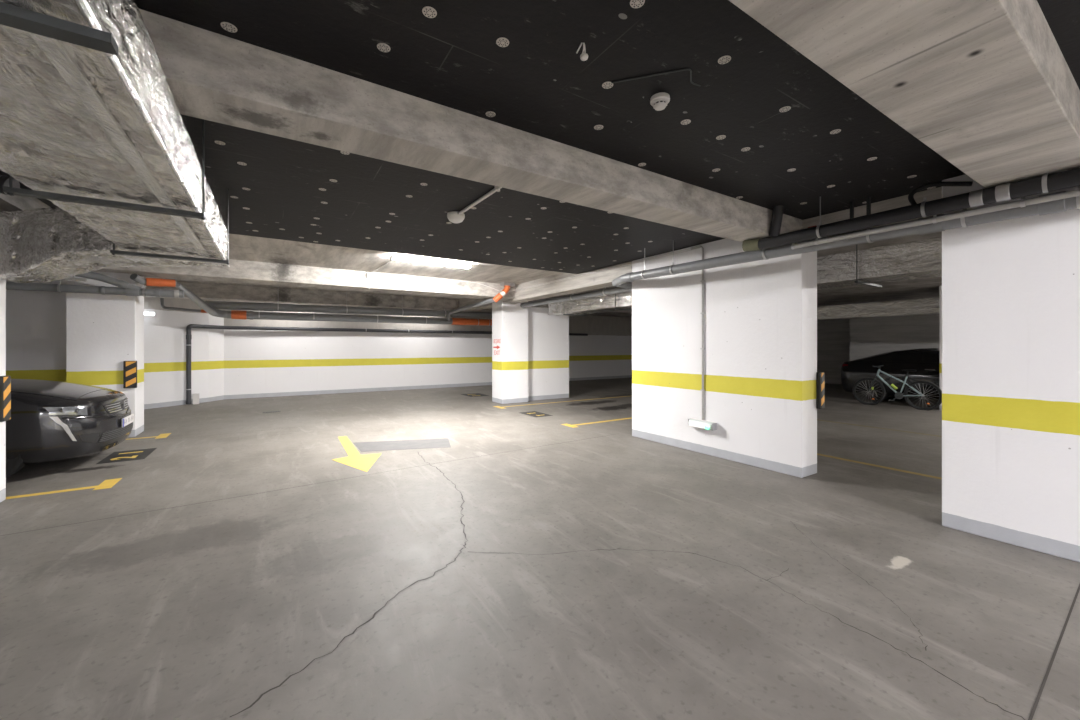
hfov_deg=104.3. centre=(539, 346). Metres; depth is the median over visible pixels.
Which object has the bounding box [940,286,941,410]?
column
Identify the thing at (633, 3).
disc
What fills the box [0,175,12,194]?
socket
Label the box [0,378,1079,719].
floor
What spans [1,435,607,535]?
joint
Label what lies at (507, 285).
pipe elbow
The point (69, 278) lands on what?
pipe
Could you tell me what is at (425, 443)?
floor patch
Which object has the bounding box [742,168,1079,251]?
insulated pipe
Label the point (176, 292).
socket
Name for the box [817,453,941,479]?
parking line
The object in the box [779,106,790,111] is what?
disc
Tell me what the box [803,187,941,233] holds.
beam
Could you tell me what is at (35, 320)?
wall
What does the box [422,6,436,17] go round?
disc
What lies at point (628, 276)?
socket
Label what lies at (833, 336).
wall
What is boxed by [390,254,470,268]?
ceiling light
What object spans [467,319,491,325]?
socket
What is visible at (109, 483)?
parking line
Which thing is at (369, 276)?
junction box
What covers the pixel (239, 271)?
beam
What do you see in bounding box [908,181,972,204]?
hose
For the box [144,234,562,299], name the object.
ceiling slab
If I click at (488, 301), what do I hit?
drain pipe
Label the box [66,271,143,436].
column
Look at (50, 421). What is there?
car
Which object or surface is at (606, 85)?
disc
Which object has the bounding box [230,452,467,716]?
crack
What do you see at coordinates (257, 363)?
wall
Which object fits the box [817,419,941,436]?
parking line
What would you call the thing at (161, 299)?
pipe
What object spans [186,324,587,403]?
riser pipe
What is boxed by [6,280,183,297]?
drain pipe
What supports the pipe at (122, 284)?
attached to the drain pipe at (10, 285)
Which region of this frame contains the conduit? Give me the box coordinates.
[691,245,704,419]
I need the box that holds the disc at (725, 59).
[718,56,730,63]
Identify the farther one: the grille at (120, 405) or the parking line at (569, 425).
the parking line at (569, 425)
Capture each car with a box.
[6,379,133,477]
[841,348,939,400]
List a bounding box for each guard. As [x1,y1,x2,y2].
[0,375,10,421]
[123,361,136,387]
[816,372,824,408]
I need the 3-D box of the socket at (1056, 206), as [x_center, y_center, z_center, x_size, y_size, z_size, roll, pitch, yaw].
[3.584,-1.005,2.937,0.141,0.141,0.122,0,0,-32]
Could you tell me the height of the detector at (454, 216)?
0.094 m
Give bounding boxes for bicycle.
[853,365,941,409]
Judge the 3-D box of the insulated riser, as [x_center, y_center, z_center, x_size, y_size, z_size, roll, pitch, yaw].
[2.452,-1.301,4.362,0.104,0.312,0.160,0,0,-14]
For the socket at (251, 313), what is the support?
attached to the drain pipe at (233, 314)
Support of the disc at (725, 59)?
attached to the ceiling at (538, 84)
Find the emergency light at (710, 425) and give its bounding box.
[688,418,716,430]
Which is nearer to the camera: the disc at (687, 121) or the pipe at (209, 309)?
the disc at (687, 121)
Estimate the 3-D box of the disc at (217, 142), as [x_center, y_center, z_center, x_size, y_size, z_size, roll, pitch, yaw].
[-2.269,-1.447,2.978,0.062,0.005,0.062,0,0,5]
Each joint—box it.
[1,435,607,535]
[1028,584,1079,719]
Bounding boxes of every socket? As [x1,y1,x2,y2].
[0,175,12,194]
[100,286,104,294]
[118,280,129,288]
[125,289,138,295]
[146,278,162,286]
[155,289,159,296]
[163,279,175,286]
[174,290,178,297]
[231,310,246,319]
[249,311,253,319]
[264,303,273,311]
[402,308,409,315]
[451,318,466,324]
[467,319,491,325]
[615,287,623,293]
[624,272,632,281]
[742,238,761,251]
[916,214,944,234]
[969,189,983,207]
[995,183,1011,202]
[1037,191,1066,215]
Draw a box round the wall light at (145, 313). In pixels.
[144,312,154,314]
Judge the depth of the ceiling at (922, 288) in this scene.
10.78 m
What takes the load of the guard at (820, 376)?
attached to the wall at (760, 317)
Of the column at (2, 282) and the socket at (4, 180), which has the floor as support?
the column at (2, 282)
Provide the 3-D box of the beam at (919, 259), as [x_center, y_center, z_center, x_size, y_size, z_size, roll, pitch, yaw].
[3.675,-1.105,5.855,0.720,0.690,11.950,0,0,-32]
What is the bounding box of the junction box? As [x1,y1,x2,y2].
[366,259,393,289]
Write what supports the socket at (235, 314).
attached to the drain pipe at (233, 314)
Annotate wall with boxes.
[6,280,65,381]
[144,297,223,408]
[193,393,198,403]
[224,300,631,398]
[528,307,568,400]
[632,238,816,477]
[817,319,849,383]
[850,315,939,360]
[942,174,1079,561]
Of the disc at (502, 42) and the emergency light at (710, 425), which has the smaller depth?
the disc at (502, 42)
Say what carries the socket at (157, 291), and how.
attached to the drain pipe at (10, 285)
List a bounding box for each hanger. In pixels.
[0,2,117,55]
[3,119,205,219]
[110,189,228,264]
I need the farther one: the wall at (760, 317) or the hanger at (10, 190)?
the wall at (760, 317)
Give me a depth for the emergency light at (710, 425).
5.82 m
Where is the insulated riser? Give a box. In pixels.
[769,205,783,235]
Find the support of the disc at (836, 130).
attached to the ceiling at (538, 84)
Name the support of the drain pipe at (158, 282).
attached to the beam at (239, 271)
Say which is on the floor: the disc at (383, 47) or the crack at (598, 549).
the crack at (598, 549)
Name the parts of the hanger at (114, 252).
rod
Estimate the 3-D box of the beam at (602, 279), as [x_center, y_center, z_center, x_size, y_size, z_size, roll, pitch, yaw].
[-0.940,-1.510,11.336,0.360,0.700,9.850,0,0,-32]
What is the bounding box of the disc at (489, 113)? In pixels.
[486,111,495,116]
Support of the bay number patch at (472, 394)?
on the floor
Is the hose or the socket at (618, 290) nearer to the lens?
the hose
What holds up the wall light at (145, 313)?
attached to the wall at (164, 331)
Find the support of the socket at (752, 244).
attached to the insulated pipe at (1046, 183)
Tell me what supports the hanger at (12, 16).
hanging from the ceiling at (538, 84)
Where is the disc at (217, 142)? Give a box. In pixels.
[215,141,224,144]
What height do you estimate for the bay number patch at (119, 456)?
0.003 m
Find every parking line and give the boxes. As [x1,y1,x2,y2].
[6,478,121,498]
[493,396,626,408]
[561,417,631,427]
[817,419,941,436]
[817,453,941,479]
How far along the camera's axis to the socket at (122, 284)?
6.73 m
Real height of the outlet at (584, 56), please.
0.072 m
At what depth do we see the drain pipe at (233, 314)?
11.52 m
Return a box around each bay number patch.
[97,448,155,463]
[461,393,488,396]
[520,411,552,416]
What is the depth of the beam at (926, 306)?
11.43 m
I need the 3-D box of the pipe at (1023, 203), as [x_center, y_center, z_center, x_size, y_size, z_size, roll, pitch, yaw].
[3.724,-1.034,2.511,0.047,0.086,4.251,0,0,-32]
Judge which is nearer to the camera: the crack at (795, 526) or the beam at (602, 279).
the crack at (795, 526)
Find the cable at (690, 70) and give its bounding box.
[611,68,700,85]
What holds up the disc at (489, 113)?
attached to the ceiling at (538, 84)
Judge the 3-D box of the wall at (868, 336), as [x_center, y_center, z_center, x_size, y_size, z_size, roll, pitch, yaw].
[14.219,0.025,8.667,0.300,2.950,13.400,0,0,-32]
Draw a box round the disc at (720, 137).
[716,135,725,139]
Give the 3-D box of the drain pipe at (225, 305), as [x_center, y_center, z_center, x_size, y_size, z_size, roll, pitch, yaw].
[-4.123,-1.225,12.330,8.951,0.650,0.224,0,0,-32]
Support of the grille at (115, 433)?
attached to the car at (50, 421)
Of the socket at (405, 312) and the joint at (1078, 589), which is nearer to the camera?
the joint at (1078, 589)
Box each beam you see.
[0,193,128,267]
[97,259,514,300]
[139,9,802,241]
[144,282,458,310]
[459,261,631,310]
[528,297,631,313]
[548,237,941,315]
[729,0,1079,188]
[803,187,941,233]
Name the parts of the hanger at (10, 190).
rod, rod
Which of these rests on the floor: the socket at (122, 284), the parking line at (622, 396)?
the parking line at (622, 396)
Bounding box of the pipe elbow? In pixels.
[493,282,514,302]
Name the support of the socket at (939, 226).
attached to the drain pipe at (622, 284)
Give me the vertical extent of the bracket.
0.250 m
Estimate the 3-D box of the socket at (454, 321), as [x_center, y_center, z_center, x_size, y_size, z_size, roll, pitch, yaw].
[-2.573,-0.808,13.313,0.481,0.222,0.223,0,0,-32]
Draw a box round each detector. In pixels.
[447,186,501,222]
[650,92,669,110]
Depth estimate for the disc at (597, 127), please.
2.77 m
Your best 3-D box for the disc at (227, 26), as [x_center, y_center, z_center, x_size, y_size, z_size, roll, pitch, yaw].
[-1.408,-1.447,1.902,0.062,0.005,0.062,0,0,12]
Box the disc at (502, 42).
[496,37,508,46]
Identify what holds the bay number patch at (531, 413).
on the floor
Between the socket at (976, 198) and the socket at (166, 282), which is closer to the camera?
the socket at (976, 198)
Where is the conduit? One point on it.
(703, 280)
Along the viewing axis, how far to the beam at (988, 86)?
1.81 m
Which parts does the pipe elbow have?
ceiling plate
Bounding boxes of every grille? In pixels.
[97,422,132,442]
[103,397,128,413]
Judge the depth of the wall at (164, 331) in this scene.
10.80 m
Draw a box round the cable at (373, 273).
[373,273,498,290]
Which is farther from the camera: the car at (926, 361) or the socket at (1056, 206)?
the car at (926, 361)
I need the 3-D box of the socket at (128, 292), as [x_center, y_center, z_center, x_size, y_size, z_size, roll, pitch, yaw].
[-6.646,-0.901,6.853,0.165,0.142,0.146,0,0,-32]
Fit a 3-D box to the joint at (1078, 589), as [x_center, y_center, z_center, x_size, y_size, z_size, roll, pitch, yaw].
[2.414,1.499,1.982,3.200,0.001,0.089,0,0,-32]
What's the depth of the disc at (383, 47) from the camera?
2.03 m
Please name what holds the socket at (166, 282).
attached to the drain pipe at (158, 282)
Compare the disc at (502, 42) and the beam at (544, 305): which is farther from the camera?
the beam at (544, 305)
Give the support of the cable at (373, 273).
attached to the beam at (239, 271)
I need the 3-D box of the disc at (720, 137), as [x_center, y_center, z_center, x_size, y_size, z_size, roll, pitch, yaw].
[1.250,-1.447,2.901,0.062,0.005,0.062,0,0,-15]
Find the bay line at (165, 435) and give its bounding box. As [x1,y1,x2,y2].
[126,433,170,439]
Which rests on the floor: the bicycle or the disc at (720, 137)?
the bicycle
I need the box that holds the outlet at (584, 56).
[576,43,587,60]
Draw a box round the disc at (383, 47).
[377,43,389,51]
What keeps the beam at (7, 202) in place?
attached to the ceiling at (538, 84)
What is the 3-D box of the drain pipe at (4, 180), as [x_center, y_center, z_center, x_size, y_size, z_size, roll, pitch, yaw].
[-3.652,-1.115,2.135,1.348,0.461,0.108,0,0,-29]
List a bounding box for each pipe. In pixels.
[0,175,19,194]
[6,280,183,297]
[62,276,86,281]
[75,272,140,290]
[130,273,176,286]
[160,298,206,312]
[175,282,226,317]
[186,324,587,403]
[205,291,491,317]
[227,310,491,325]
[447,298,494,320]
[520,186,1079,307]
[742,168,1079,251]
[791,189,1079,248]
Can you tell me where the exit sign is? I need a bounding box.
[493,339,500,354]
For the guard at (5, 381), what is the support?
attached to the column at (2, 282)
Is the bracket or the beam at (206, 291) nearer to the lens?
the bracket
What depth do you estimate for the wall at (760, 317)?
5.53 m
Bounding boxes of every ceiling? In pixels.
[0,0,1079,273]
[482,231,941,316]
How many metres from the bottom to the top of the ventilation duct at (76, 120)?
0.584 m
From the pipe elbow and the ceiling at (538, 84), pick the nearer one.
the ceiling at (538, 84)
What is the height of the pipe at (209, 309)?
0.469 m
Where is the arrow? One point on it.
(361, 462)
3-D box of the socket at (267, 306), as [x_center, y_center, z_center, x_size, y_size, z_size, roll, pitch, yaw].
[-6.846,-1.008,10.602,0.201,0.218,0.220,0,0,-32]
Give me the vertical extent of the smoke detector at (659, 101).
0.060 m
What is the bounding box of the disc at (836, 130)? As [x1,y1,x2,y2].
[830,129,840,133]
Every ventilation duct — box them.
[0,0,229,282]
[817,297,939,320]
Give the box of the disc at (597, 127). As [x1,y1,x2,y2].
[594,125,602,129]
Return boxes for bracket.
[850,197,870,218]
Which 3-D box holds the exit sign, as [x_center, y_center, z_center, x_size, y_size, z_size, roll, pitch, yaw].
[-1.160,-0.004,11.309,0.002,0.430,0.430,0,0,-32]
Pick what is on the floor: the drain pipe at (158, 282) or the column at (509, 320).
the column at (509, 320)
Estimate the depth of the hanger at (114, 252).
3.67 m
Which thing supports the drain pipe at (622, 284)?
attached to the ceiling at (538, 84)
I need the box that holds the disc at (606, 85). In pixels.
[602,81,612,88]
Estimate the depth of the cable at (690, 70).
2.24 m
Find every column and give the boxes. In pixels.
[0,279,5,501]
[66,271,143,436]
[492,300,527,403]
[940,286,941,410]
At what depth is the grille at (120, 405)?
5.59 m
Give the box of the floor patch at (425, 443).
[354,438,450,451]
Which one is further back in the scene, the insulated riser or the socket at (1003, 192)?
the insulated riser
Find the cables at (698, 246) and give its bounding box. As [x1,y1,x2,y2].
[509,246,699,291]
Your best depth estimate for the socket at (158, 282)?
7.14 m
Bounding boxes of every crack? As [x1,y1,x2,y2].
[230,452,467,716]
[477,549,1024,719]
[795,526,927,649]
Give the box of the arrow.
[332,436,381,471]
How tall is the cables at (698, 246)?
0.076 m
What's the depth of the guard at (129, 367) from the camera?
6.95 m
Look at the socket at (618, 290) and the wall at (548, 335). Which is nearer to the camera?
the socket at (618, 290)
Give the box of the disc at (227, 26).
[221,22,236,32]
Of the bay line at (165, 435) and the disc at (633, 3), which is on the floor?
the bay line at (165, 435)
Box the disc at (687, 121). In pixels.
[681,119,690,124]
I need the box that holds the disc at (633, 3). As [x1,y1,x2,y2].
[630,0,644,7]
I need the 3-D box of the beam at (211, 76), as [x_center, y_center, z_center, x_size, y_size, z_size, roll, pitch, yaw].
[-2.710,-1.512,1.378,13.300,0.655,0.350,0,0,-32]

